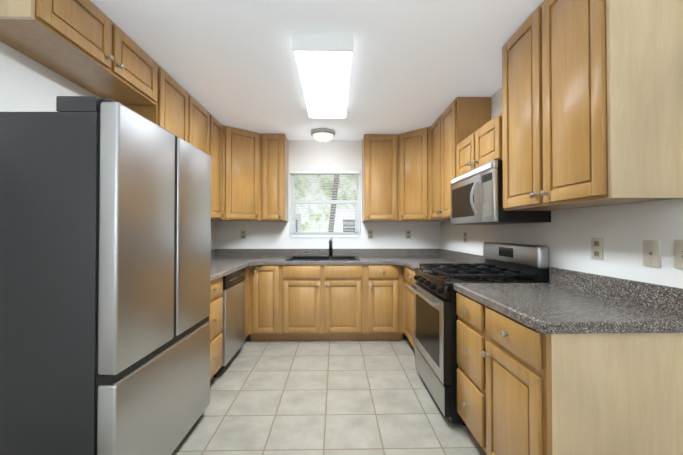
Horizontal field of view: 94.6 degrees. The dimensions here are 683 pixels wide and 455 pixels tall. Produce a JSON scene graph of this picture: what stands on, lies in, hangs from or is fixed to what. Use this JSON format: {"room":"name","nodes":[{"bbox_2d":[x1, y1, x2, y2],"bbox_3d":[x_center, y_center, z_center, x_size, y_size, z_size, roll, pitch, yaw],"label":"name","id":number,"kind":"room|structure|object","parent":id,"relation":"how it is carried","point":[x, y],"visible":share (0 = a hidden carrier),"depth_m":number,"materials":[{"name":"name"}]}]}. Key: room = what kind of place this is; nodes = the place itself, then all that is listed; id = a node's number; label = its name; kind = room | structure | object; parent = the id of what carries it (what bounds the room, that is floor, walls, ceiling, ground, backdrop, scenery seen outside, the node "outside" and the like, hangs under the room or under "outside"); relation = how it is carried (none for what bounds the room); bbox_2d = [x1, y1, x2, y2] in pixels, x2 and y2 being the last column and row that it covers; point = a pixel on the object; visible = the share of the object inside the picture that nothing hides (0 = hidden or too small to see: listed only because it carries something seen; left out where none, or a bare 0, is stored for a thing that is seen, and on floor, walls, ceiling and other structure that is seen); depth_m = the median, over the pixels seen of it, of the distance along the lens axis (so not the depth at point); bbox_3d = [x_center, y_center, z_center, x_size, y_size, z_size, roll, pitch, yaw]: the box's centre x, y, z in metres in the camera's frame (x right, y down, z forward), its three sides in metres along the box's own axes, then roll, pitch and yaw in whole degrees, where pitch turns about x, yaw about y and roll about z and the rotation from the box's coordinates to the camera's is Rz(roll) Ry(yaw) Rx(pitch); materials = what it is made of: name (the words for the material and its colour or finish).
{"room":"kitchen","nodes":[
{"label":"kitchen","id":0,"kind":"room"},
{"bbox_2d":[0,41,214,248],"bbox_3d":[-1.651,0.034,1.101,0.120,2.440,6.000,0,-1,-1],"label":"wall","id":1,"kind":"structure","parent":0,"point":[27,84],"depth_m":1.62,"materials":[{"name":"white paint"}]},
{"bbox_2d":[0,0,156,104],"bbox_3d":[-1.424,-1.017,1.761,0.354,0.300,0.915,0,-1,-1],"label":"upper cabinet","id":2,"kind":"object","parent":1,"relation":"attached to","point":[90,46],"visible":1,"depth_m":1.63,"materials":[{"name":"brown wood"}]},
{"bbox_2d":[124,64,209,154],"bbox_3d":[-1.442,-0.627,2.672,0.354,1.058,0.915,0,-1,-1],"label":"upper cabinet","id":3,"kind":"object","parent":1,"relation":"attached to","point":[179,111],"visible":0.27,"depth_m":2.49,"materials":[{"name":"brown wood"}]},
{"bbox_2d":[210,114,224,219],"bbox_3d":[-1.454,-0.619,3.317,0.354,1.058,0.372,0,-1,-1],"label":"upper cabinet","id":4,"kind":"object","parent":1,"relation":"attached to","point":[216,143],"visible":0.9,"depth_m":3.30,"materials":[{"name":"brown wood"}]},
{"bbox_2d":[90,0,543,140],"bbox_3d":[-0.116,-1.200,1.146,3.190,0.030,6.240,0,-1,-1],"label":"ceiling","id":5,"kind":"structure","parent":0,"point":[417,64],"depth_m":2.11,"materials":[{"name":"white paint"}]},
{"bbox_2d":[311,128,334,141],"bbox_3d":[-0.223,-1.090,3.803,0.300,0.122,0.300,0,-1,-1],"label":"dome light","id":6,"kind":"object","parent":5,"relation":"attached to","point":[322,134],"visible":1,"depth_m":3.71,"materials":[{"name":"white glass"}]},
{"bbox_2d":[292,34,353,118],"bbox_3d":[-0.125,-1.118,2.500,0.375,0.098,1.170,0,-1,-1],"label":"fluorescent ceiling light","id":7,"kind":"object","parent":5,"relation":"attached to","point":[324,64],"visible":1,"depth_m":2.18,"materials":[{"name":"white plastic"}]},
{"bbox_2d":[215,140,439,248],"bbox_3d":[-0.175,0.073,4.190,3.190,2.440,0.120,0,-1,-1],"label":"wall","id":8,"kind":"structure","parent":0,"point":[328,155],"depth_m":4.14,"materials":[{"name":"white paint"}]},
{"bbox_2d":[211,125,260,220],"bbox_3d":[-1.310,-0.613,3.810,0.663,1.058,0.608,0,-1,-1],"label":"upper cabinet","id":9,"kind":"object","parent":8,"relation":"attached to","point":[241,174],"visible":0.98,"depth_m":3.64,"materials":[{"name":"brown wood"}]},
{"bbox_2d":[241,230,245,238],"bbox_3d":[-1.279,0.092,4.104,0.072,0.116,0.007,0,-1,-1],"label":"electrical outlet","id":10,"kind":"object","parent":8,"relation":"attached to","point":[243,234],"visible":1,"depth_m":4.10,"materials":[{"name":"beige plastic"}]},
{"bbox_2d":[261,133,288,220],"bbox_3d":[-0.835,-0.611,3.946,0.289,1.058,0.354,0,-1,-1],"label":"upper cabinet","id":11,"kind":"object","parent":8,"relation":"attached to","point":[274,173],"visible":1,"depth_m":3.80,"materials":[{"name":"brown wood"}]},
{"bbox_2d":[290,170,359,237],"bbox_3d":[-0.215,-0.311,4.178,0.924,0.886,0.112,0,-1,-1],"label":"window","id":12,"kind":"structure","parent":8,"relation":"in","point":[293,224],"depth_m":4.16,"materials":[{"name":"white plastic"}]},
{"bbox_2d":[368,230,372,238],"bbox_3d":[0.381,0.093,4.136,0.072,0.116,0.007,0,-1,-1],"label":"electrical outlet","id":13,"kind":"object","parent":8,"relation":"attached to","point":[370,234],"visible":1,"depth_m":4.13,"materials":[{"name":"beige plastic"}]},
{"bbox_2d":[362,134,398,220],"bbox_3d":[0.482,-0.611,3.972,0.421,1.058,0.354,0,-1,-1],"label":"upper cabinet","id":14,"kind":"object","parent":8,"relation":"attached to","point":[379,177],"visible":1,"depth_m":3.83,"materials":[{"name":"brown wood"}]},
{"bbox_2d":[406,230,410,238],"bbox_3d":[0.881,0.093,4.146,0.072,0.116,0.007,0,-1,-1],"label":"electrical outlet","id":15,"kind":"object","parent":8,"relation":"attached to","point":[408,234],"visible":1,"depth_m":4.14,"materials":[{"name":"beige plastic"}]},
{"bbox_2d":[171,333,485,454],"bbox_3d":[-0.116,1.280,1.115,3.190,0.050,6.240,0,-1,-1],"label":"floor","id":16,"kind":"structure","parent":0,"point":[355,397],"depth_m":2.23,"materials":[{"name":"tile"}]},
{"bbox_2d":[0,96,210,454],"bbox_3d":[-1.229,0.370,1.701,0.675,1.784,0.910,0,-1,0],"label":"refrigerator","id":17,"kind":"object","parent":16,"relation":"on","point":[105,250],"visible":1,"depth_m":1.26,"materials":[{"name":"grey metal"}]},
{"bbox_2d":[209,277,222,380],"bbox_3d":[-1.287,0.835,2.427,0.656,0.872,0.458,0,-1,-1],"label":"base cabinet","id":18,"kind":"object","parent":16,"relation":"on","point":[216,328],"visible":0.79,"depth_m":2.50,"materials":[{"name":"brown wood"}]},
{"bbox_2d":[211,253,250,280],"bbox_3d":[-1.296,0.332,2.827,0.653,0.140,1.265,0,-1,-1],"label":"countertop","id":19,"kind":"structure","parent":18,"relation":"on","point":[222,264],"depth_m":3.31,"materials":[{"name":"stone"}]},
{"bbox_2d":[213,268,244,377],"bbox_3d":[-1.288,0.845,2.959,0.602,0.866,0.592,0,-1,-1],"label":"dishwasher","id":20,"kind":"object","parent":16,"relation":"on","point":[233,296],"visible":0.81,"depth_m":2.88,"materials":[{"name":"grey metal"}]},
{"bbox_2d":[244,266,248,338],"bbox_3d":[-1.336,0.851,3.678,0.606,0.872,0.834,0,-1,-1],"label":"base cabinet","id":21,"kind":"object","parent":16,"relation":"on","point":[246,279],"visible":0.04,"depth_m":3.41,"materials":[{"name":"brown wood"}]},
{"bbox_2d":[249,265,281,340],"bbox_3d":[-0.854,0.852,3.777,0.359,0.872,0.656,0,-1,-1],"label":"base cabinet","id":22,"kind":"object","parent":16,"relation":"on","point":[264,302],"visible":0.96,"depth_m":3.48,"materials":[{"name":"brown wood"}]},
{"bbox_2d":[281,264,363,340],"bbox_3d":[-0.216,0.852,3.789,0.915,0.872,0.656,0,-1,-1],"label":"base cabinet","id":23,"kind":"object","parent":16,"relation":"on","point":[322,302],"visible":1,"depth_m":3.50,"materials":[{"name":"brown wood"}]},
{"bbox_2d":[363,264,403,339],"bbox_3d":[0.470,0.853,3.803,0.456,0.872,0.656,0,-1,-1],"label":"base cabinet","id":24,"kind":"object","parent":16,"relation":"on","point":[383,301],"visible":0.96,"depth_m":3.51,"materials":[{"name":"brown wood"}]},
{"bbox_2d":[403,266,416,348],"bbox_3d":[1.006,0.844,3.131,0.625,0.872,0.747,0,-1,-1],"label":"base cabinet","id":25,"kind":"object","parent":16,"relation":"on","point":[408,305],"visible":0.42,"depth_m":3.16,"materials":[{"name":"brown wood"}]},
{"bbox_2d":[211,249,402,265],"bbox_3d":[-0.167,0.343,3.728,2.946,0.140,0.793,0,-1,-1],"label":"countertop","id":26,"kind":"structure","parent":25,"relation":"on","point":[258,256],"depth_m":4.09,"materials":[{"name":"stone"}]},
{"bbox_2d":[286,256,359,259],"bbox_3d":[-0.218,0.462,3.804,0.840,0.196,0.510,0,-1,-1],"label":"sink","id":27,"kind":"object","parent":26,"relation":"in","point":[323,258],"visible":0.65,"depth_m":3.97,"materials":[{"name":"black metal"}]},
{"bbox_2d":[328,238,332,255],"bbox_3d":[-0.134,0.244,3.933,0.065,0.240,0.236,0,-1,-1],"label":"faucet","id":28,"kind":"object","parent":26,"relation":"on","point":[330,247],"visible":1,"depth_m":4.00,"materials":[{"name":"black metal"}]},
{"bbox_2d":[403,249,484,269],"bbox_3d":[1.000,0.336,3.134,0.636,0.140,0.740,0,-1,-1],"label":"countertop","id":29,"kind":"structure","parent":25,"relation":"on","point":[412,258],"depth_m":3.62,"materials":[{"name":"stone"}]},
{"bbox_2d":[456,292,486,452],"bbox_3d":[1.016,0.827,1.800,0.656,0.872,0.380,0,-1,-1],"label":"base cabinet","id":30,"kind":"object","parent":16,"relation":"on","point":[471,363],"visible":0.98,"depth_m":1.74,"materials":[{"name":"brown wood"}]},
{"bbox_2d":[453,265,682,333],"bbox_3d":[1.033,0.316,1.565,0.633,0.140,0.862,0,-1,-1],"label":"countertop","id":31,"kind":"structure","parent":30,"relation":"on","point":[564,301],"depth_m":1.37,"materials":[{"name":"stone"}]},
{"bbox_2d":[408,242,548,425],"bbox_3d":[0.953,0.696,2.377,0.748,1.149,0.757,0,-1,-1],"label":"gas range","id":32,"kind":"object","parent":16,"relation":"on","point":[435,330],"visible":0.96,"depth_m":2.15,"materials":[{"name":"silver metal"}]},
{"bbox_2d":[482,306,682,454],"bbox_3d":[1.024,0.822,1.381,0.656,0.872,0.455,0,-1,-1],"label":"base cabinet","id":33,"kind":"object","parent":16,"relation":"on","point":[590,394],"visible":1,"depth_m":1.16,"materials":[{"name":"brown wood"}]},
{"bbox_2d":[440,87,682,287],"bbox_3d":[1.419,0.035,1.160,0.120,2.440,6.000,0,-1,-1],"label":"wall","id":34,"kind":"structure","parent":0,"point":[623,231],"depth_m":1.64,"materials":[{"name":"white paint"}]},
{"bbox_2d":[398,126,449,221],"bbox_3d":[1.000,-0.612,3.855,0.608,1.058,0.608,0,-1,-1],"label":"upper cabinet","id":35,"kind":"object","parent":34,"relation":"attached to","point":[413,175],"visible":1,"depth_m":3.68,"materials":[{"name":"brown wood"}]},
{"bbox_2d":[429,97,490,219],"bbox_3d":[1.141,-0.621,3.165,0.354,1.058,0.776,0,-1,-1],"label":"upper cabinet","id":36,"kind":"object","parent":34,"relation":"attached to","point":[456,122],"visible":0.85,"depth_m":2.94,"materials":[{"name":"brown wood"}]},
{"bbox_2d":[463,232,466,242],"bbox_3d":[1.312,0.103,3.348,0.007,0.116,0.072,0,-1,-1],"label":"electrical outlet","id":37,"kind":"object","parent":34,"relation":"attached to","point":[464,237],"visible":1,"depth_m":3.33,"materials":[{"name":"beige plastic"}]},
{"bbox_2d":[456,112,502,176],"bbox_3d":[1.155,-0.585,2.395,0.354,0.308,0.758,0,-1,-1],"label":"upper cabinet","id":38,"kind":"object","parent":34,"relation":"attached to","point":[482,145],"visible":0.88,"depth_m":2.28,"materials":[{"name":"brown wood"}]},
{"bbox_2d":[450,160,550,224],"bbox_3d":[1.119,-0.228,2.389,0.428,0.398,0.755,0,-1,-1],"label":"microwave","id":39,"kind":"object","parent":38,"relation":"attached to","point":[477,196],"visible":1,"depth_m":2.15,"materials":[{"name":"silver metal"}]},
{"bbox_2d":[502,0,682,210],"bbox_3d":[1.170,-0.640,1.624,0.354,1.058,0.785,0,-1,-1],"label":"upper cabinet","id":40,"kind":"object","parent":34,"relation":"attached to","point":[592,103],"visible":1,"depth_m":1.30,"materials":[{"name":"brown wood"}]},
{"bbox_2d":[591,238,602,259],"bbox_3d":[1.345,0.111,1.658,0.007,0.116,0.072,0,-1,-1],"label":"electrical outlet","id":41,"kind":"object","parent":34,"relation":"attached to","point":[596,248],"visible":1,"depth_m":1.65,"materials":[{"name":"beige plastic"}]},
{"bbox_2d":[643,240,659,267],"bbox_3d":[1.347,0.113,1.373,0.014,0.116,0.072,0,-1,-1],"label":"outlet","id":42,"kind":"object","parent":34,"relation":"attached to","point":[651,253],"visible":1,"depth_m":1.37,"materials":[{"name":"beige plastic"}]},
{"bbox_2d":[674,239,682,268],"bbox_3d":[1.348,0.106,1.243,0.018,0.116,0.072,0,-1,-1],"label":"light switch","id":43,"kind":"object","parent":34,"relation":"attached to","point":[678,253],"visible":1,"depth_m":1.26,"materials":[{"name":"beige plastic"}]},
{"label":"outside","id":44,"kind":"structure","parent":0,"visible":0},
{"bbox_2d":[294,175,356,231],"bbox_3d":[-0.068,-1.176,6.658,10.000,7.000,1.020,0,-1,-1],"label":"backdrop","id":45,"kind":"structure","parent":44,"point":[326,204],"depth_m":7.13,"materials":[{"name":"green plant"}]}
]}

